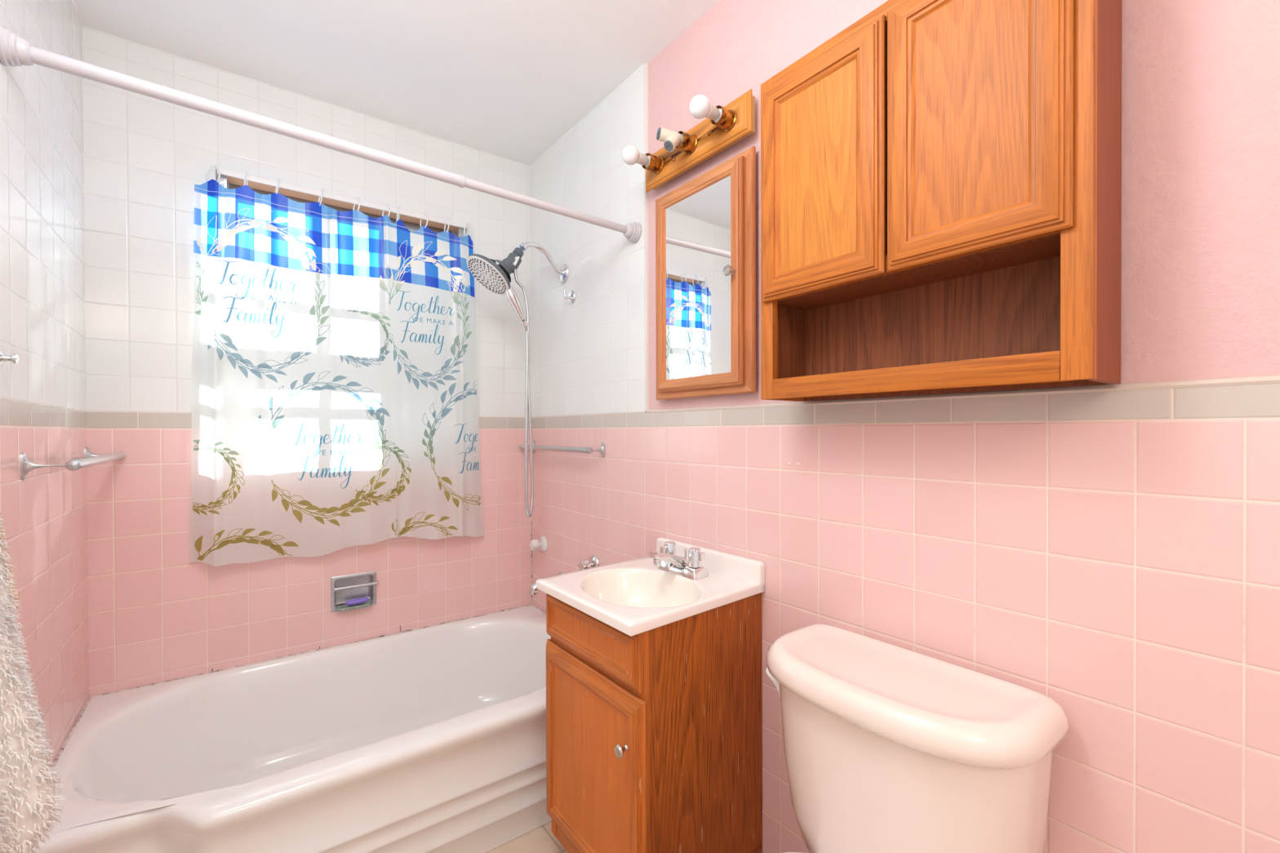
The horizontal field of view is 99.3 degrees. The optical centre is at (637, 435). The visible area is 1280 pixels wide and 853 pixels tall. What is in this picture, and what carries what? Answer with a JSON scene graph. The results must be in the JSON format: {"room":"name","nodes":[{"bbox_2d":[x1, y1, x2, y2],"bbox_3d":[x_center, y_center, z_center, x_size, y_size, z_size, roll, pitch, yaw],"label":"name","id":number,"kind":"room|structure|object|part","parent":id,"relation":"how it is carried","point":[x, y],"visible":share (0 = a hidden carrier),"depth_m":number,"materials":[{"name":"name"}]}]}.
{"room":"bathroom","nodes":[
{"label":"bathroom","id":0,"kind":"room"},
{"bbox_2d":[0,0,88,767],"bbox_3d":[-0.620,-0.043,0.144,0.120,2.433,3.600,0,0,-37],"label":"wall","id":1,"kind":"structure","parent":0,"point":[42,395],"depth_m":1.28,"materials":[{"name":"tile"}]},
{"bbox_2d":[0,351,18,364],"bbox_3d":[-1.183,-0.145,1.023,0.027,0.025,0.025,0,0,-37],"label":"peg","id":2,"kind":"object","parent":1,"relation":"attached to","point":[14,358],"visible":1,"depth_m":1.02,"materials":[{"name":"silver metal"}]},
{"bbox_2d":[0,502,65,852],"bbox_3d":[-0.885,0.271,0.737,0.167,0.746,0.315,0,0,-37],"label":"towel","id":3,"kind":"object","parent":1,"relation":"hanging from","point":[28,797],"visible":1,"depth_m":0.74,"materials":[{"name":"fabric"}]},
{"bbox_2d":[20,446,125,480],"bbox_3d":[-1.423,0.063,1.398,0.087,0.058,0.627,0,0,-37],"label":"towel bar","id":4,"kind":"object","parent":1,"relation":"attached to","point":[91,460],"visible":1,"depth_m":1.18,"materials":[{"name":"silver metal"}]},
{"bbox_2d":[0,26,641,242],"bbox_3d":[-0.611,-0.715,1.438,1.452,0.139,0.068,0,0,-33],"label":"shower curtain rod","id":5,"kind":"object","parent":1,"relation":"attached to","point":[15,50],"visible":1,"depth_m":1.25,"materials":[{"name":"white metal"}]},
{"bbox_2d":[82,27,531,697],"bbox_3d":[-1.115,-0.056,2.122,1.687,2.433,0.165,0,0,-37],"label":"wall","id":6,"kind":"structure","parent":0,"point":[156,615],"depth_m":1.77,"materials":[{"name":"tile"}]},
{"bbox_2d":[50,520,546,770],"bbox_3d":[-0.844,0.593,1.765,1.454,0.394,0.743,0,0,-37],"label":"trim","id":7,"kind":"structure","parent":6,"relation":"attached to","point":[71,732],"depth_m":1.82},
{"bbox_2d":[216,168,463,236],"bbox_3d":[-1.111,-0.382,2.124,0.835,1.012,0.164,0,0,-37],"label":"window","id":8,"kind":"structure","parent":6,"relation":"in","point":[412,224],"depth_m":2.06,"materials":[{"name":"brown wood"}]},
{"bbox_2d":[216,167,466,237],"bbox_3d":[-1.053,-0.854,2.040,0.830,0.058,0.034,0,0,-37],"label":"curtain rod","id":9,"kind":"object","parent":8,"relation":"attached to","point":[223,180],"visible":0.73,"depth_m":1.97,"materials":[{"name":"white plastic"}]},
{"bbox_2d":[206,164,220,182],"bbox_3d":[-1.384,-0.852,1.776,0.041,0.069,0.015,0,0,-10],"label":"curtain hook","id":10,"kind":"object","parent":9,"relation":"hanging from","point":[215,166],"visible":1,"depth_m":1.78,"materials":[{"name":"white plastic"}]},
{"bbox_2d":[243,170,248,185],"bbox_3d":[-1.312,-0.852,1.826,0.015,0.069,0.041,0,0,-28],"label":"curtain hook","id":11,"kind":"object","parent":9,"relation":"hanging from","point":[246,171],"visible":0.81,"depth_m":1.81,"materials":[{"name":"white plastic"}]},
{"bbox_2d":[275,177,279,194],"bbox_3d":[-1.243,-0.853,1.878,0.015,0.069,0.041,-1,1,-42],"label":"curtain hook","id":12,"kind":"object","parent":9,"relation":"hanging from","point":[278,179],"visible":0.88,"depth_m":1.86,"materials":[{"name":"white plastic"}]},
{"bbox_2d":[318,188,323,205],"bbox_3d":[-1.138,-0.854,1.955,0.015,0.069,0.041,-1,1,-43],"label":"curtain hook","id":13,"kind":"object","parent":9,"relation":"hanging from","point":[322,189],"visible":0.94,"depth_m":1.94,"materials":[{"name":"white plastic"}]},
{"bbox_2d":[352,196,359,211],"bbox_3d":[-1.045,-0.854,2.026,0.041,0.069,0.015,0,0,33],"label":"curtain hook","id":14,"kind":"object","parent":9,"relation":"hanging from","point":[358,198],"visible":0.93,"depth_m":2.02,"materials":[{"name":"white plastic"}]},
{"bbox_2d":[382,204,390,217],"bbox_3d":[-0.963,-0.855,2.087,0.041,0.069,0.015,0,0,28],"label":"curtain hook","id":15,"kind":"object","parent":9,"relation":"hanging from","point":[387,204],"visible":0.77,"depth_m":2.08,"materials":[{"name":"white plastic"}]},
{"bbox_2d":[396,205,399,221],"bbox_3d":[-0.927,-0.855,2.112,0.015,0.069,0.041,0,0,-17],"label":"curtain hook","id":16,"kind":"object","parent":9,"relation":"hanging from","point":[397,214],"visible":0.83,"depth_m":2.10,"materials":[{"name":"white plastic"}]},
{"bbox_2d":[419,212,428,227],"bbox_3d":[-0.850,-0.856,2.171,0.041,0.069,0.015,0,0,25],"label":"curtain hook","id":17,"kind":"object","parent":9,"relation":"hanging from","point":[425,213],"visible":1,"depth_m":2.16,"materials":[{"name":"white plastic"}]},
{"bbox_2d":[190,178,484,566],"bbox_3d":[-1.038,-0.202,2.018,0.974,1.268,0.062,0,0,-37],"label":"shower curtain","id":18,"kind":"object","parent":17,"relation":"hanging from","point":[335,396],"visible":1,"depth_m":1.95,"materials":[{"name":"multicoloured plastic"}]},
{"bbox_2d":[444,217,449,233],"bbox_3d":[-0.778,-0.857,2.224,0.041,0.069,0.015,0,1,45],"label":"curtain hook","id":19,"kind":"object","parent":9,"relation":"hanging from","point":[448,219],"visible":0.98,"depth_m":2.21,"materials":[{"name":"white plastic"}]},
{"bbox_2d":[463,222,471,236],"bbox_3d":[-0.709,-0.857,2.277,0.015,0.069,0.041,0,0,29],"label":"curtain hook","id":20,"kind":"object","parent":9,"relation":"hanging from","point":[467,222],"visible":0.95,"depth_m":2.27,"materials":[{"name":"white plastic"}]},
{"bbox_2d":[330,570,378,612],"bbox_3d":[-1.069,0.587,2.057,0.159,0.129,0.072,0,0,-37],"label":"soap dish","id":21,"kind":"object","parent":6,"relation":"attached to","point":[344,588],"visible":0.98,"depth_m":2.07,"materials":[{"name":"silver metal"}]},
{"bbox_2d":[335,600,373,611],"bbox_3d":[-1.068,0.642,2.052,0.126,0.012,0.064,0,0,-37],"label":"tray","id":22,"kind":"object","parent":21,"relation":"on","point":[340,606],"depth_m":2.04,"materials":[{"name":"metal"}]},
{"bbox_2d":[345,596,368,605],"bbox_3d":[-1.058,0.626,2.054,0.082,0.019,0.033,-3,2,-39],"label":"soap bar","id":23,"kind":"object","parent":21,"relation":"in","point":[360,600],"visible":1,"depth_m":2.04,"materials":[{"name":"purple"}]},
{"bbox_2d":[71,0,644,167],"bbox_3d":[-0.813,-1.218,1.704,1.447,0.005,0.857,0,0,-37],"label":"trim","id":24,"kind":"structure","parent":6,"relation":"attached to","point":[73,1],"depth_m":1.93,"materials":[{"name":"white paint"}]},
{"bbox_2d":[75,0,719,165],"bbox_3d":[-0.044,-1.246,0.670,1.687,0.060,3.765,0,0,-37],"label":"ceiling","id":25,"kind":"structure","parent":0,"point":[508,79],"depth_m":1.72,"materials":[{"name":"white paint"}]},
{"bbox_2d":[485,821,568,852],"bbox_3d":[-0.036,1.198,0.687,1.687,0.060,3.765,0,0,-37],"label":"floor","id":26,"kind":"structure","parent":0,"point":[541,839],"depth_m":1.55,"materials":[{"name":"beige tile"}]},
{"bbox_2d":[28,605,551,852],"bbox_3d":[-0.806,0.972,1.719,1.444,0.380,0.854,0,0,-37],"label":"bathtub","id":27,"kind":"object","parent":26,"relation":"on","point":[433,739],"visible":0.8,"depth_m":1.56,"materials":[{"name":"white ceramic"}]},
{"bbox_2d":[546,592,762,852],"bbox_3d":[0.031,0.783,1.416,0.460,0.759,0.464,0,0,-37],"label":"vanity cabinet","id":28,"kind":"object","parent":26,"relation":"on","point":[654,736],"visible":0.83,"depth_m":1.26,"materials":[{"name":"brown wood"}]},
{"bbox_3d":[-0.119,0.471,1.291,0.004,0.053,0.343,0,0,-37],"label":"panel","id":29,"kind":"part","parent":28,"relation":"part of","materials":[{"name":"brown wood"}]},
{"bbox_3d":[-0.114,0.782,1.288,0.004,0.372,0.336,0,0,-37],"label":"panel","id":30,"kind":"part","parent":28,"relation":"part of","materials":[{"name":"brown wood"}]},
{"bbox_3d":[-0.120,0.471,1.291,0.019,0.125,0.416,0,0,-37],"label":"drawer","id":31,"kind":"part","parent":28,"relation":"part of","materials":[{"name":"brown wood"}]},
{"bbox_3d":[-0.115,0.783,1.288,0.020,0.468,0.433,0,0,-37],"label":"door","id":32,"kind":"part","parent":28,"relation":"part of","materials":[{"name":"brown wood"}]},
{"bbox_3d":[-0.103,0.737,1.303,0.018,0.664,0.413,0,0,-37],"label":"frame","id":33,"kind":"part","parent":28,"relation":"part of","materials":[{"name":"brown wood"}]},
{"bbox_3d":[-0.033,0.658,1.137,0.027,0.027,0.027,0,0,-37],"label":"knob","id":34,"kind":"part","parent":28,"relation":"part of","materials":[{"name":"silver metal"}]},
{"bbox_2d":[536,537,764,636],"bbox_3d":[0.030,0.415,1.417,0.456,0.178,0.467,0,0,-37],"label":"sink","id":35,"kind":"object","parent":28,"relation":"on","point":[633,597],"depth_m":1.43,"materials":[{"name":"white ceramic"}]},
{"bbox_2d":[648,541,707,580],"bbox_3d":[0.089,0.339,1.474,0.139,0.076,0.160,0,0,-37],"label":"faucet","id":36,"kind":"object","parent":35,"relation":"on","point":[666,560],"visible":1,"depth_m":1.45,"materials":[{"name":"silver metal"}]},
{"bbox_3d":[0.092,0.364,1.540,0.054,0.026,0.058,0,0,-37],"label":"handle","id":37,"kind":"part","parent":36,"relation":"part of","materials":[{"name":"silver metal"}]},
{"bbox_3d":[0.088,0.326,1.537,0.048,0.050,0.036,0,0,-37],"label":"handle","id":38,"kind":"part","parent":36,"relation":"part of","materials":[{"name":"silver metal"}]},
{"bbox_3d":[0.084,0.338,1.469,0.126,0.068,0.050,0,0,-37],"label":"spout","id":39,"kind":"part","parent":36,"relation":"part of","materials":[{"name":"silver metal"}]},
{"bbox_3d":[0.123,0.369,1.500,0.052,0.016,0.156,0,0,-37],"label":"plate","id":40,"kind":"part","parent":36,"relation":"part of","materials":[{"name":"silver metal"}]},
{"bbox_3d":[0.134,0.339,1.508,0.012,0.053,0.012,0,0,-37],"label":"lift rod","id":41,"kind":"part","parent":36,"relation":"part of","materials":[{"name":"silver metal"}]},
{"bbox_3d":[0.153,0.364,1.459,0.054,0.026,0.058,0,0,-37],"label":"handle","id":42,"kind":"part","parent":36,"relation":"part of","materials":[{"name":"silver metal"}]},
{"bbox_3d":[0.156,0.326,1.455,0.036,0.050,0.045,0,0,-37],"label":"handle","id":43,"kind":"part","parent":36,"relation":"part of","materials":[{"name":"silver metal"}]},
{"bbox_2d":[765,623,1068,852],"bbox_3d":[0.283,0.795,0.876,0.679,0.740,0.505,0,0,-37],"label":"toilet","id":44,"kind":"object","parent":26,"relation":"on","point":[888,748],"visible":1,"depth_m":0.88,"materials":[{"name":"beige ceramic"}]},
{"bbox_3d":[0.304,0.541,1.176,0.050,0.066,0.027,0,1,41],"label":"flush lever","id":45,"kind":"part","parent":44,"relation":"part of","materials":[{"name":"white plastic"}]},
{"bbox_3d":[0.458,0.652,0.993,0.233,0.348,0.449,0,0,-37],"label":"tank","id":46,"kind":"part","parent":44,"relation":"part of","materials":[{"name":"beige ceramic"}]},
{"bbox_3d":[0.451,0.451,0.987,0.273,0.054,0.484,0,0,-37],"label":"tank lid","id":47,"kind":"part","parent":44,"relation":"part of","materials":[{"name":"beige ceramic"}]},
{"bbox_2d":[529,0,1279,852],"bbox_3d":[0.638,-0.054,1.079,0.120,2.433,3.600,0,0,-37],"label":"wall","id":48,"kind":"structure","parent":0,"point":[1111,557],"depth_m":0.90,"materials":[{"name":"tile"}]},
{"bbox_2d":[466,241,568,517],"bbox_3d":[-0.455,-0.222,2.113,0.401,1.079,0.187,0,0,-37],"label":"handheld shower","id":49,"kind":"object","parent":48,"relation":"attached to","point":[495,277],"visible":1,"depth_m":2.09,"materials":[{"name":"silver metal"}]},
{"bbox_3d":[-0.461,-0.663,2.069,0.029,0.041,0.013,0,0,-37],"label":"diverter lever","id":50,"kind":"part","parent":49,"relation":"part of","materials":[{"name":"white plastic"}]},
{"bbox_3d":[-0.376,-0.708,2.170,0.199,0.109,0.029,0,0,-37],"label":"shower arm","id":51,"kind":"part","parent":49,"relation":"part of","materials":[{"name":"silver metal"}]},
{"bbox_2d":[529,536,547,551],"bbox_3d":[-0.435,0.477,2.374,0.062,0.069,0.069,0,0,-37],"label":"tap","id":52,"kind":"object","parent":48,"relation":"attached to","point":[542,544],"visible":1,"depth_m":2.36,"materials":[{"name":"white plastic"}]},
{"bbox_3d":[-0.440,0.477,2.371,0.050,0.050,0.050,0,0,-37],"label":"handle","id":53,"kind":"part","parent":52,"relation":"part of","materials":[{"name":"white plastic"}]},
{"bbox_2d":[528,571,564,595],"bbox_3d":[-0.373,0.602,2.219,0.150,0.072,0.070,0,0,-37],"label":"tub spout","id":54,"kind":"object","parent":48,"relation":"attached to","point":[533,590],"visible":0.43,"depth_m":2.17,"materials":[{"name":"silver metal"}]},
{"bbox_2d":[519,440,604,457],"bbox_3d":[-0.325,0.053,2.213,0.072,0.058,0.594,0,0,-37],"label":"towel bar","id":55,"kind":"object","parent":48,"relation":"attached to","point":[549,448],"visible":0.96,"depth_m":2.09,"materials":[{"name":"silver metal"}]},
{"bbox_2d":[563,289,575,303],"bbox_3d":[-0.276,-0.555,2.167,0.041,0.054,0.054,0,0,-37],"label":"robe hook","id":56,"kind":"object","parent":48,"relation":"attached to","point":[571,295],"visible":1,"depth_m":2.16,"materials":[{"name":"silver metal"}]},
{"bbox_3d":[-0.264,-0.555,2.176,0.010,0.054,0.054,0,0,-37],"label":"plate","id":57,"kind":"part","parent":56,"relation":"part of","materials":[{"name":"silver metal"}]},
{"bbox_2d":[577,555,599,570],"bbox_3d":[-0.186,0.488,2.040,0.062,0.069,0.069,0,0,-37],"label":"tap","id":58,"kind":"object","parent":48,"relation":"attached to","point":[584,564],"visible":0.77,"depth_m":2.03,"materials":[{"name":"silver metal"}]},
{"bbox_3d":[-0.191,0.488,2.036,0.050,0.050,0.050,0,0,-37],"label":"handle","id":59,"kind":"part","parent":58,"relation":"part of","materials":[{"name":"silver metal"}]},
{"bbox_2d":[644,62,648,411],"bbox_3d":[0.029,-0.651,1.794,0.010,1.144,0.012,0,0,-37],"label":"trim","id":60,"kind":"structure","parent":48,"relation":"attached to","point":[646,64],"depth_m":1.79,"materials":[{"name":"beige ceramic"}]},
{"bbox_2d":[641,88,755,192],"bbox_3d":[0.144,-0.832,1.553,0.080,0.107,0.440,0,0,-37],"label":"light bar","id":61,"kind":"object","parent":48,"relation":"attached to","point":[735,122],"visible":0.91,"depth_m":1.51,"materials":[{"name":"brown wood"}]},
{"bbox_2d":[622,145,648,164],"bbox_3d":[-0.008,-0.831,1.619,0.082,0.053,0.053,0,0,-37],"label":"light bulb","id":62,"kind":"object","parent":61,"relation":"attached to","point":[631,155],"visible":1,"depth_m":1.60,"materials":[{"name":"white glass"}]},
{"bbox_2d":[641,152,664,174],"bbox_3d":[0.046,-0.831,1.659,0.049,0.052,0.052,0,0,-37],"label":"socket","id":63,"kind":"object","parent":61,"relation":"attached to","point":[655,163],"depth_m":1.65,"materials":[{"name":"gold metal"}]},
{"bbox_2d":[656,127,683,151],"bbox_3d":[0.087,-0.821,1.514,0.070,0.064,0.052,0,0,-37],"label":"adapter","id":64,"kind":"object","parent":61,"relation":"attached to","point":[671,140],"visible":1,"depth_m":1.50,"materials":[{"name":"beige plastic"}]},
{"bbox_2d":[656,127,661,139],"bbox_3d":[0.059,-0.836,1.507,0.009,0.030,0.030,0,0,-13],"label":"outlet","id":65,"kind":"object","parent":64,"relation":"attached to","point":[659,132],"depth_m":1.50,"materials":[{"name":"grey plastic"}]},
{"bbox_2d":[663,140,673,151],"bbox_3d":[0.086,-0.800,1.502,0.023,0.022,0.028,0,0,-37],"label":"outlet","id":66,"kind":"object","parent":64,"relation":"attached to","point":[668,144],"depth_m":1.50,"materials":[{"name":"grey plastic"}]},
{"bbox_2d":[675,130,697,155],"bbox_3d":[0.135,-0.831,1.540,0.049,0.052,0.052,0,0,-37],"label":"socket","id":67,"kind":"object","parent":61,"relation":"attached to","point":[689,146],"depth_m":1.53,"materials":[{"name":"gold metal"}]},
{"bbox_2d":[688,94,719,119],"bbox_3d":[0.169,-0.830,1.380,0.082,0.053,0.053,0,0,-37],"label":"light bulb","id":68,"kind":"object","parent":61,"relation":"attached to","point":[700,107],"visible":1,"depth_m":1.36,"materials":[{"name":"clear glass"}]},
{"bbox_2d":[710,105,737,131],"bbox_3d":[0.223,-0.830,1.421,0.049,0.052,0.052,0,0,-37],"label":"socket","id":69,"kind":"object","parent":61,"relation":"attached to","point":[726,120],"depth_m":1.41,"materials":[{"name":"gold metal"}]},
{"bbox_2d":[655,146,755,399],"bbox_3d":[0.161,-0.429,1.548,0.064,0.634,0.402,0,0,-37],"label":"medicine cabinet","id":70,"kind":"object","parent":48,"relation":"attached to","point":[705,227],"visible":1,"depth_m":1.51,"materials":[{"name":"brown wood"}]},
{"bbox_2d":[665,175,731,380],"bbox_3d":[0.169,-0.430,1.551,0.004,0.527,0.281,0,0,-37],"label":"mirror","id":71,"kind":"object","parent":70,"relation":"attached to","point":[698,219],"depth_m":1.54,"materials":[{"name":"clear glass"}]},
{"bbox_3d":[0.239,-0.428,1.414,0.028,0.028,0.028,0,0,-37],"label":"knob","id":72,"kind":"part","parent":70,"relation":"part of","materials":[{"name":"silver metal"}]},
{"bbox_2d":[656,537,764,591],"bbox_3d":[0.193,0.361,1.562,0.020,0.072,0.428,0,0,-37],"label":"backsplash","id":73,"kind":"structure","parent":48,"relation":"attached to","point":[751,570],"depth_m":1.48,"materials":[{"name":"white stone"}]},
{"bbox_2d":[760,0,1121,401],"bbox_3d":[0.498,-0.430,1.014,0.161,0.701,0.584,0,0,-37],"label":"upper cabinet","id":74,"kind":"object","parent":48,"relation":"attached to","point":[941,180],"visible":1,"depth_m":0.92,"materials":[{"name":"brown wood"}]},
{"bbox_3d":[0.357,-0.523,1.084,0.004,0.361,0.178,0,0,-37],"label":"panel","id":75,"kind":"part","parent":74,"relation":"part of","materials":[{"name":"brown wood"}]},
{"bbox_3d":[0.356,-0.523,1.084,0.018,0.461,0.278,0,0,-37],"label":"door","id":76,"kind":"part","parent":74,"relation":"part of","materials":[{"name":"brown wood"}]},
{"bbox_3d":[0.523,-0.522,0.861,0.004,0.361,0.167,0,0,-37],"label":"panel","id":77,"kind":"part","parent":74,"relation":"part of","materials":[{"name":"brown wood"}]},
{"bbox_3d":[0.522,-0.522,0.860,0.018,0.461,0.267,0,0,-37],"label":"door","id":78,"kind":"part","parent":74,"relation":"part of","materials":[{"name":"brown wood"}]},
{"bbox_2d":[646,375,1279,413],"bbox_3d":[0.815,-0.074,0.746,0.011,0.011,2.614,0,0,-37],"label":"trim","id":79,"kind":"structure","parent":48,"relation":"attached to","point":[1267,379],"depth_m":0.93,"materials":[{"name":"beige ceramic"}]}
]}

